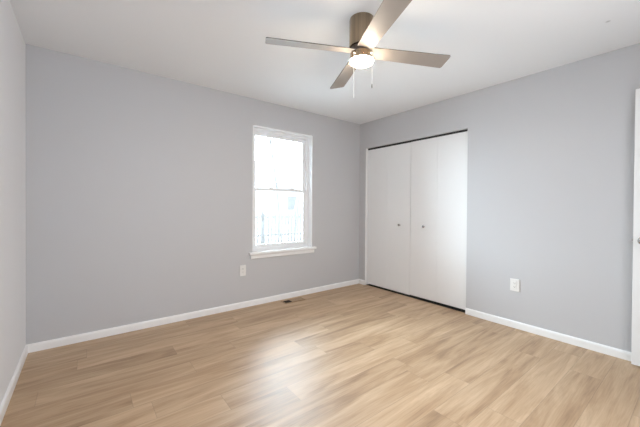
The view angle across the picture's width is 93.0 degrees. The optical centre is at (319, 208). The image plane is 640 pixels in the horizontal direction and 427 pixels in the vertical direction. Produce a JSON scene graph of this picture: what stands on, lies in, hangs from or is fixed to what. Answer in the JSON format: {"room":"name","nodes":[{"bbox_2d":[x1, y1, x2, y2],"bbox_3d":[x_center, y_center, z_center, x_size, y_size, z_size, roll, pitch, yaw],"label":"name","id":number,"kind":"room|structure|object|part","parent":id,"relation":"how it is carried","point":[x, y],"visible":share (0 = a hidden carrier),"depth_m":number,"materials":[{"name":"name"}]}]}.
{"room":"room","nodes":[
{"label":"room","id":0,"kind":"room"},
{"bbox_2d":[0,0,25,404],"bbox_3d":[-1.228,-0.059,0.879,0.130,2.440,3.996,0,1,-38],"label":"wall","id":1,"kind":"structure","parent":0,"point":[12,43],"depth_m":1.95,"materials":[{"name":"grey paint"}]},
{"bbox_2d":[0,345,27,425],"bbox_3d":[-1.179,1.128,0.933,0.014,0.067,3.736,0,1,-38],"label":"baseboard","id":2,"kind":"structure","parent":1,"relation":"attached to","point":[5,402],"depth_m":1.90,"materials":[{"name":"white paint"}]},
{"bbox_2d":[26,44,359,344],"bbox_3d":[-0.897,-0.078,3.582,3.707,2.440,0.130,0,1,-38],"label":"wall","id":3,"kind":"structure","parent":0,"point":[139,185],"depth_m":2.92,"materials":[{"name":"grey paint"}]},
{"bbox_2d":[27,279,358,352],"bbox_3d":[-0.861,1.109,3.535,3.707,0.067,0.014,0,1,-38],"label":"baseboard","id":4,"kind":"structure","parent":3,"relation":"attached to","point":[63,341],"depth_m":3.02,"materials":[{"name":"white paint"}]},
{"bbox_2d":[240,265,245,275],"bbox_3d":[-0.891,0.712,3.510,0.074,0.124,0.008,0,1,-38],"label":"wall outlet","id":5,"kind":"object","parent":3,"relation":"attached to","point":[242,267],"visible":1,"depth_m":3.51,"materials":[{"name":"white plastic"}]},
{"bbox_2d":[248,246,315,258],"bbox_3d":[-0.468,0.551,3.868,0.971,0.079,0.127,0,1,-38],"label":"window sill","id":6,"kind":"structure","parent":3,"relation":"attached to","point":[306,249],"depth_m":3.80,"materials":[{"name":"white paint"}]},
{"bbox_2d":[252,125,312,251],"bbox_3d":[-0.492,-0.238,3.899,0.874,1.509,0.142,0,1,-38],"label":"window","id":7,"kind":"structure","parent":3,"relation":"in","point":[306,140],"depth_m":4.08,"materials":[{"name":"white paint"}]},
{"bbox_3d":[-0.522,-0.587,3.938,0.786,0.719,0.020,0,1,-38],"label":"sash","id":8,"kind":"part","parent":7,"relation":"part of","materials":[{"name":"white plastic"}]},
{"bbox_3d":[-0.512,0.109,3.925,0.786,0.737,0.020,0,1,-38],"label":"sash","id":9,"kind":"part","parent":7,"relation":"part of","materials":[{"name":"white plastic"}]},
{"bbox_2d":[0,284,639,426],"bbox_3d":[0.279,1.222,2.065,3.967,0.120,3.996,0,1,-38],"label":"floor","id":10,"kind":"structure","parent":0,"point":[356,355],"depth_m":2.13,"materials":[{"name":"brown wood"}]},
{"bbox_2d":[281,297,304,303],"bbox_3d":[-0.333,1.141,3.790,0.290,0.006,0.113,0,1,-38],"label":"floor vent","id":11,"kind":"object","parent":10,"relation":"in","point":[298,298],"visible":1,"depth_m":3.78,"materials":[{"name":"beige metal"}]},
{"bbox_2d":[10,0,639,123],"bbox_3d":[0.296,-1.338,2.044,3.967,0.120,3.996,0,1,-38],"label":"ceiling","id":12,"kind":"structure","parent":0,"point":[220,45],"depth_m":2.30,"materials":[{"name":"paint"}]},
{"bbox_2d":[265,0,450,97],"bbox_3d":[0.280,-1.002,2.051,0.982,0.550,0.982,1,1,33],"label":"ceiling fan","id":13,"kind":"object","parent":12,"relation":"hanging from","point":[366,30],"visible":1,"depth_m":1.98,"materials":[{"name":"silver metal"}]},
{"bbox_3d":[-0.058,-1.063,1.978,0.584,0.034,0.128,0,0,-12],"label":"fan blade","id":14,"kind":"part","parent":13,"relation":"part of","materials":[{"name":"beige laminate"}]},
{"bbox_3d":[0.208,-1.065,2.389,0.128,0.034,0.584,0,0,-12],"label":"fan blade","id":15,"kind":"part","parent":13,"relation":"part of","materials":[{"name":"beige laminate"}]},
{"bbox_3d":[0.224,-0.891,1.987,0.004,0.267,0.018,1,1,41],"label":"pull chain","id":16,"kind":"part","parent":13,"relation":"part of","materials":[{"name":"silver metal"}]},
{"bbox_2d":[350,55,372,67],"bbox_3d":[0.280,-0.987,2.051,0.159,0.026,0.159,0,1,-38],"label":"diffuser","id":17,"kind":"object","parent":13,"relation":"attached to","point":[360,61],"depth_m":2.01,"materials":[{"name":"white glass"}]},
{"bbox_3d":[0.353,-1.058,1.711,0.128,0.034,0.584,0,0,-12],"label":"fan blade","id":18,"kind":"part","parent":13,"relation":"part of","materials":[{"name":"beige laminate"}]},
{"bbox_3d":[0.620,-1.060,2.123,0.584,0.034,0.128,0,0,-12],"label":"fan blade","id":19,"kind":"part","parent":13,"relation":"part of","materials":[{"name":"beige laminate"}]},
{"bbox_2d":[359,43,639,351],"bbox_3d":[2.036,-0.037,3.412,0.720,2.520,3.996,0,1,-38],"label":"wall","id":20,"kind":"structure","parent":0,"point":[550,162],"depth_m":2.75,"materials":[{"name":"grey paint"}]},
{"bbox_2d":[367,142,410,294],"bbox_3d":[0.953,0.125,4.280,0.064,2.004,0.756,0,1,-38],"label":"door","id":21,"kind":"structure","parent":20,"relation":"in","point":[389,168],"depth_m":4.25,"materials":[{"name":"white paint"}]},
{"bbox_3d":[0.847,0.123,4.441,0.034,2.004,0.372,0,1,-38],"label":"panel","id":22,"kind":"part","parent":21,"relation":"part of","materials":[{"name":"white paint"}]},
{"bbox_3d":[1.079,0.127,4.142,0.034,2.004,0.383,0,1,-38],"label":"panel","id":23,"kind":"part","parent":21,"relation":"part of","materials":[{"name":"white paint"}]},
{"bbox_2d":[365,144,467,284],"bbox_3d":[1.205,0.127,4.000,0.132,2.052,1.538,0,1,-38],"label":"trim","id":24,"kind":"structure","parent":20,"relation":"attached to","point":[366,188],"depth_m":4.57,"materials":[{"name":"white paint"}]},
{"bbox_2d":[368,129,467,149],"bbox_3d":[1.202,-0.888,3.983,0.030,0.022,1.518,0,1,-38],"label":"door track","id":25,"kind":"object","parent":20,"relation":"attached to","point":[465,130],"visible":0.79,"depth_m":3.85,"materials":[{"name":"metal"}]},
{"bbox_2d":[410,131,467,309],"bbox_3d":[1.417,0.129,3.681,0.064,2.000,0.750,0,1,-38],"label":"door","id":26,"kind":"structure","parent":25,"relation":"hanging from","point":[438,223],"depth_m":3.64,"materials":[{"name":"white paint"}]},
{"bbox_3d":[1.315,0.127,3.837,0.034,2.000,0.379,0,1,-38],"label":"panel","id":27,"kind":"part","parent":26,"relation":"part of","materials":[{"name":"white paint"}]},
{"bbox_3d":[1.545,0.131,3.540,0.034,2.000,0.370,0,1,-38],"label":"panel","id":28,"kind":"part","parent":26,"relation":"part of","materials":[{"name":"white paint"}]},
{"bbox_2d":[359,279,630,360],"bbox_3d":[1.738,1.130,3.196,0.014,0.067,3.736,0,1,-38],"label":"baseboard","id":29,"kind":"structure","parent":20,"relation":"attached to","point":[597,347],"depth_m":2.72,"materials":[{"name":"white paint"}]},
{"bbox_2d":[510,278,519,291],"bbox_3d":[1.910,0.746,2.977,0.012,0.120,0.082,0,1,-38],"label":"wall outlet","id":30,"kind":"object","parent":20,"relation":"attached to","point":[514,283],"visible":1,"depth_m":2.97,"materials":[{"name":"white plastic"}]},
{"label":"outside","id":31,"kind":"structure","parent":0,"visible":0},
{"bbox_2d":[259,223,299,243],"bbox_3d":[-20.549,1.235,30.568,85.000,0.200,66.534,0,1,-38],"label":"lawn","id":32,"kind":"structure","parent":31,"point":[259,223],"depth_m":17.57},
{"bbox_2d":[255,161,301,223],"bbox_3d":[-2.711,-1.704,32.047,10.800,5.900,9.000,0,1,-38],"label":"neighbouring building","id":33,"kind":"structure","parent":32,"relation":"on","point":[265,200],"depth_m":27.01,"materials":[{"name":"white"}]},
{"bbox_2d":[256,210,301,243],"bbox_3d":[0.145,0.727,13.609,9.113,1.380,0.150,0,1,-38],"label":"fence","id":34,"kind":"object","parent":32,"relation":"on","point":[296,237],"visible":0.16,"depth_m":12.11,"materials":[{"name":"white wood"}]},
{"bbox_3d":[-2.245,0.725,11.786,0.100,1.380,0.100,0,1,-38],"label":"post","id":35,"kind":"part","parent":34,"relation":"part of","materials":[{"name":"white wood"}]},
{"bbox_3d":[1.472,-0.037,0.528,3.707,2.440,0.130,0,1,-38],"label":"wall","id":36,"kind":"structure","parent":0,"visible":0},
{"bbox_2d":[631,88,639,365],"bbox_3d":[2.573,0.139,1.974,0.155,2.044,0.772,0,1,-38],"label":"door","id":37,"kind":"structure","parent":36,"relation":"in","point":[635,348],"depth_m":2.24,"materials":[{"name":"white paint"}]}
]}

